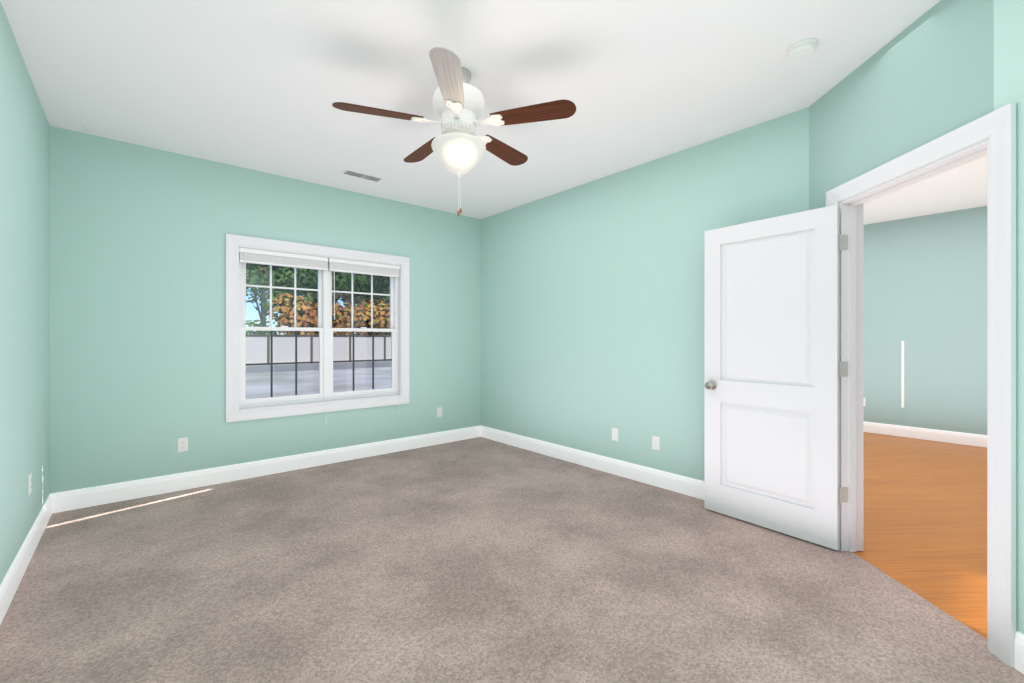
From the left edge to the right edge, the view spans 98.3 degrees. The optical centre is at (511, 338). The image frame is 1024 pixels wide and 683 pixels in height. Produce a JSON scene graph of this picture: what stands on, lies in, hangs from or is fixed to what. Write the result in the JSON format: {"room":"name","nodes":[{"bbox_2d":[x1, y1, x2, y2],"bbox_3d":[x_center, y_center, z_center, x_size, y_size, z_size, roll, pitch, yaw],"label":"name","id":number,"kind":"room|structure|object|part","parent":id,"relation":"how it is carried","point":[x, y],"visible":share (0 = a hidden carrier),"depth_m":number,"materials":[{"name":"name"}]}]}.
{"room":"empty bedroom","nodes":[
{"label":"empty bedroom","id":0,"kind":"room"},
{"bbox_2d":[0,1,49,584],"bbox_3d":[-1.721,-0.135,1.219,0.120,2.770,5.330,0,0,-41],"label":"wall","id":1,"kind":"structure","parent":0,"point":[24,289],"depth_m":2.39,"materials":[{"name":"teal paint"}]},
{"bbox_2d":[0,493,55,624],"bbox_3d":[-1.656,1.180,1.248,0.014,0.140,5.050,0,0,-41],"label":"baseboard","id":2,"kind":"structure","parent":1,"relation":"attached to","point":[10,583],"depth_m":2.36,"materials":[{"name":"white wood"}]},
{"bbox_2d":[29,473,31,494],"bbox_3d":[-2.781,0.840,2.556,0.007,0.115,0.070,0,0,-41],"label":"electrical outlet","id":3,"kind":"object","parent":1,"relation":"attached to","point":[30,482],"visible":1,"depth_m":2.55,"materials":[{"name":"white plastic"}]},
{"bbox_2d":[50,126,480,493],"bbox_3d":[-1.856,-0.135,4.505,3.945,2.770,0.160,0,0,-41],"label":"wall","id":4,"kind":"structure","parent":0,"point":[138,233],"depth_m":3.67,"materials":[{"name":"teal paint"}]},
{"bbox_2d":[177,437,187,452],"bbox_3d":[-2.720,0.880,3.657,0.070,0.115,0.007,0,0,-41],"label":"electrical outlet","id":5,"kind":"object","parent":4,"relation":"attached to","point":[182,444],"visible":1,"depth_m":3.65,"materials":[{"name":"white plastic"}]},
{"bbox_2d":[56,426,479,512],"bbox_3d":[-1.834,1.180,4.410,3.795,0.140,0.014,0,0,-41],"label":"baseboard","id":6,"kind":"structure","parent":4,"relation":"attached to","point":[206,477],"depth_m":3.91,"materials":[{"name":"white wood"}]},
{"bbox_2d":[226,234,409,422],"bbox_3d":[-1.871,-0.090,4.472,1.750,1.640,0.170,0,0,-41],"label":"window","id":7,"kind":"structure","parent":4,"relation":"in","point":[233,243],"depth_m":4.39,"materials":[{"name":"white"}]},
{"bbox_3d":[-1.897,-0.090,4.503,1.490,1.380,0.066,0,0,-41],"label":"window sashes","id":8,"kind":"part","parent":7,"relation":"part of","materials":[{"name":"white plastic"}]},
{"bbox_3d":[-1.898,-0.094,4.504,1.422,1.292,0.038,0,0,-41],"label":"glass","id":9,"kind":"part","parent":7,"relation":"part of","materials":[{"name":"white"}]},
{"bbox_3d":[-1.909,-0.423,4.517,1.422,0.634,0.012,0,0,-41],"label":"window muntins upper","id":10,"kind":"part","parent":7,"relation":"part of","materials":[{"name":"white plastic"}]},
{"bbox_3d":[-1.887,0.239,4.491,1.422,0.626,0.012,0,0,-41],"label":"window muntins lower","id":11,"kind":"part","parent":7,"relation":"part of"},
{"bbox_2d":[239,247,399,277],"bbox_3d":[-1.851,-0.746,4.449,1.542,0.125,0.052,0,0,-41],"label":"window blinds","id":12,"kind":"object","parent":7,"relation":"attached to","point":[263,257],"visible":0.9,"depth_m":4.34,"materials":[{"name":"white plastic"}]},
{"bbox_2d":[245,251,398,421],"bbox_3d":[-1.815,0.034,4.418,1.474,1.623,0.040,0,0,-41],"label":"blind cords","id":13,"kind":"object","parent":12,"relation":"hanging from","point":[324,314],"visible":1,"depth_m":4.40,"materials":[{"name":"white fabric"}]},
{"bbox_2d":[238,246,401,410],"bbox_3d":[-1.856,-0.090,4.455,1.580,1.470,0.087,0,0,-41],"label":"liner","id":14,"kind":"object","parent":7,"relation":"attached to","point":[399,339],"visible":0.71,"depth_m":4.66,"materials":[{"name":"white"}]},
{"bbox_2d":[437,407,441,416],"bbox_3d":[-0.858,0.875,5.249,0.070,0.115,0.007,0,0,-41],"label":"electrical outlet","id":15,"kind":"object","parent":4,"relation":"attached to","point":[439,411],"visible":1,"depth_m":5.25,"materials":[{"name":"white plastic"}]},
{"bbox_2d":[0,0,986,224],"bbox_3d":[2.199,-1.580,2.795,8.125,0.120,8.030,0,0,-41],"label":"ceiling","id":16,"kind":"structure","parent":0,"point":[261,85],"depth_m":2.58,"materials":[{"name":"white paint"}]},
{"bbox_2d":[340,169,384,182],"bbox_3d":[-1.394,-1.515,4.137,0.370,0.009,0.150,0,0,-41],"label":"ceiling vent","id":17,"kind":"object","parent":16,"relation":"in","point":[361,175],"visible":1,"depth_m":4.13,"materials":[{"name":"white plastic"}]},
{"bbox_2d":[332,47,575,215],"bbox_3d":[-0.328,-1.108,2.585,1.288,0.825,1.253,0,0,-41],"label":"ceiling fan","id":18,"kind":"object","parent":16,"relation":"hanging from","point":[459,146],"visible":1,"depth_m":2.44,"materials":[{"name":"brown wood"}]},
{"bbox_3d":[-0.721,-1.225,2.397,0.470,0.006,0.140,0,12,-19],"label":"blade","id":19,"kind":"part","parent":18,"relation":"part of","materials":[{"name":"brown wood"}]},
{"bbox_3d":[-0.571,-1.225,2.892,0.140,0.006,0.470,-15,9,-36],"label":"blade","id":20,"kind":"part","parent":18,"relation":"part of","materials":[{"name":"brown wood"}]},
{"label":"blade","id":21,"kind":"part","parent":18,"relation":"part of","materials":[{"name":"beige wood"}]},
{"bbox_3d":[-0.305,-1.038,2.542,0.312,0.193,0.312,0,0,-41],"label":"lamp shade","id":22,"kind":"part","parent":18,"relation":"part of","materials":[{"name":"white glass"}]},
{"bbox_3d":[-0.054,-1.225,2.903,0.140,0.006,0.470,-15,-8,34],"label":"blade","id":23,"kind":"part","parent":18,"relation":"part of","materials":[{"name":"brown wood"}]},
{"bbox_3d":[0.116,-1.225,2.414,0.470,0.006,0.140,0,-12,17],"label":"blade","id":24,"kind":"part","parent":18,"relation":"part of","materials":[{"name":"brown wood"}]},
{"bbox_2d":[787,38,817,60],"bbox_3d":[1.513,-1.498,2.308,0.136,0.043,0.136,0,0,-41],"label":"smoke detector","id":25,"kind":"object","parent":16,"relation":"attached to","point":[802,49],"visible":0.98,"depth_m":2.28,"materials":[{"name":"white plastic"}]},
{"bbox_2d":[0,437,1023,682],"bbox_3d":[-0.209,1.260,2.486,3.825,0.020,5.050,0,0,-41],"label":"floor","id":26,"kind":"structure","parent":0,"point":[478,559],"depth_m":2.19,"materials":[{"name":"beige carpet"}]},
{"bbox_2d":[481,107,808,480],"bbox_3d":[0.770,-0.135,4.376,0.120,2.770,3.770,0,0,-41],"label":"wall","id":27,"kind":"structure","parent":0,"point":[592,314],"depth_m":4.00,"materials":[{"name":"teal paint"}]},
{"bbox_2d":[480,425,704,499],"bbox_3d":[0.784,1.180,4.256,0.014,0.140,3.570,0,0,-41],"label":"baseboard","id":28,"kind":"structure","parent":27,"relation":"attached to","point":[688,486],"depth_m":4.13,"materials":[{"name":"white wood"}]},
{"bbox_2d":[612,428,617,440],"bbox_3d":[0.947,0.885,4.073,0.006,0.115,0.070,0,0,-41],"label":"outlet","id":29,"kind":"object","parent":27,"relation":"attached to","point":[614,434],"visible":1,"depth_m":4.07,"materials":[{"name":"white plastic"}]},
{"bbox_2d":[652,436,659,450],"bbox_3d":[1.220,0.890,3.754,0.007,0.115,0.070,0,0,-41],"label":"electrical outlet","id":30,"kind":"object","parent":27,"relation":"attached to","point":[655,443],"visible":1,"depth_m":3.75,"materials":[{"name":"white plastic"}]},
{"bbox_2d":[809,0,1023,633],"bbox_3d":[1.985,-0.135,1.910,0.120,2.770,2.188,0,0,1],"label":"wall","id":31,"kind":"structure","parent":0,"point":[940,68],"depth_m":2.01,"materials":[{"name":"teal paint"}]},
{"bbox_2d":[705,205,841,549],"bbox_3d":[1.667,0.228,2.911,0.169,2.018,0.824,0,0,-38],"label":"door","id":32,"kind":"structure","parent":31,"relation":"in","point":[771,373],"depth_m":2.85,"materials":[{"name":"white wood"}]},
{"bbox_3d":[1.445,0.335,3.200,0.169,0.066,0.094,0,0,-38],"label":"knob","id":33,"kind":"part","parent":32,"relation":"part of","materials":[{"name":"silver metal"}]},
{"bbox_3d":[1.921,0.177,2.595,0.046,1.582,0.013,0,0,-38],"label":"door hinge","id":34,"kind":"part","parent":32,"relation":"part of","materials":[{"name":"silver metal"}]},
{"bbox_2d":[826,103,1015,667],"bbox_3d":[1.992,0.177,2.193,0.168,2.145,1.030,0,0,1],"label":"door frame","id":35,"kind":"structure","parent":31,"relation":"attached to","point":[992,136],"depth_m":1.77,"materials":[{"name":"white wood"}]},
{"bbox_2d":[1014,631,1023,673],"bbox_3d":[1.895,1.180,1.336,0.482,0.140,0.508,0,0,-41],"label":"baseboard","id":36,"kind":"structure","parent":31,"relation":"attached to","point":[1019,637],"depth_m":1.66,"materials":[{"name":"white wood"}]},
{"bbox_2d":[853,432,986,638],"bbox_3d":[2.826,1.282,3.411,6.330,0.056,7.910,0,0,-41],"label":"floor","id":37,"kind":"structure","parent":0,"point":[925,519],"depth_m":3.06,"materials":[{"name":"brown wood"}]},
{"bbox_2d":[864,206,986,434],"bbox_3d":[5.240,-0.135,5.396,0.120,2.770,8.030,0,0,-41],"label":"wall","id":38,"kind":"structure","parent":0,"point":[925,288],"depth_m":5.44,"materials":[{"name":"teal paint"}]},
{"bbox_2d":[901,341,904,407],"bbox_3d":[4.962,0.455,5.619,0.014,0.850,0.034,0,0,-41],"label":"cord cover","id":39,"kind":"object","parent":38,"relation":"attached to","point":[902,374],"visible":1,"depth_m":5.62,"materials":[{"name":"white plastic"}]},
{"bbox_2d":[864,421,986,447],"bbox_3d":[5.202,1.180,5.338,0.014,0.140,7.750,0,0,-41],"label":"baseboard","id":40,"kind":"structure","parent":38,"relation":"attached to","point":[977,440],"depth_m":5.44,"materials":[{"name":"white wood"}]},
{"label":"outside","id":41,"kind":"structure","parent":0,"visible":0},
{"bbox_2d":[246,361,390,398],"bbox_3d":[-14.600,1.650,40.148,150.000,0.200,140.000,0,0,-41],"label":"ground","id":42,"kind":"structure","parent":41,"point":[313,378],"depth_m":15.93,"materials":[{"name":"grey concrete"}]},
{"bbox_2d":[245,263,298,334],"bbox_3d":[-17.435,-3.487,31.273,5.090,10.080,4.883,0,0,-41],"label":"tree","id":43,"kind":"object","parent":42,"relation":"on","point":[255,278],"depth_m":30.70,"materials":[{"name":"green plant"}]},
{"bbox_2d":[246,263,340,301],"bbox_3d":[-22.291,-6.266,44.157,11.793,15.638,11.168,0,0,-41],"label":"tree","id":44,"kind":"object","parent":42,"relation":"on","point":[252,294],"depth_m":40.30,"materials":[{"name":"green plant"}]},
{"bbox_2d":[251,264,357,306],"bbox_3d":[-16.195,-3.802,34.740,7.889,10.731,8.321,0,0,-41],"label":"tree","id":45,"kind":"object","parent":42,"relation":"on","point":[300,276],"depth_m":33.06,"materials":[{"name":"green plant"}]},
{"bbox_2d":[266,293,356,334],"bbox_3d":[-13.434,-0.724,30.442,6.052,4.605,5.444,0,0,-41],"label":"tree","id":46,"kind":"object","parent":42,"relation":"on","point":[302,309],"depth_m":29.07,"materials":[{"name":"brown plant"}]},
{"bbox_2d":[246,334,390,363],"bbox_3d":[-9.720,0.650,29.827,36.120,1.800,0.120,0,0,-41],"label":"fence","id":47,"kind":"object","parent":42,"relation":"on","point":[382,352],"depth_m":27.38,"materials":[{"name":"grey"}]},
{"bbox_2d":[246,361,390,372],"bbox_3d":[-5.208,1.544,29.166,90.000,0.012,6.100,0,0,-41],"label":"lane","id":48,"kind":"structure","parent":42,"relation":"on","point":[344,365],"depth_m":24.25,"materials":[{"name":"grey"}]},
{"bbox_2d":[303,269,389,309],"bbox_3d":[-13.850,-4.027,38.073,9.168,11.177,7.668,0,0,-41],"label":"tree","id":49,"kind":"object","parent":42,"relation":"on","point":[358,297],"depth_m":36.64,"materials":[{"name":"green plant"}]},
{"bbox_2d":[332,298,390,334],"bbox_3d":[-11.516,-0.739,33.536,5.763,4.656,5.471,0,0,-41],"label":"tree","id":50,"kind":"object","parent":42,"relation":"on","point":[364,315],"depth_m":32.21,"materials":[{"name":"brown plant"}]},
{"bbox_2d":[343,275,389,309],"bbox_3d":[-10.192,-3.775,39.819,8.547,10.668,8.654,0,0,-41],"label":"tree","id":51,"kind":"object","parent":42,"relation":"on","point":[386,282],"depth_m":38.10,"materials":[{"name":"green plant"}]},
{"bbox_2d":[362,303,390,334],"bbox_3d":[-8.920,-0.608,34.727,5.409,4.372,5.595,0,0,-41],"label":"tree","id":52,"kind":"object","parent":42,"relation":"on","point":[387,319],"depth_m":32.77,"materials":[{"name":"brown plant"}]}
]}

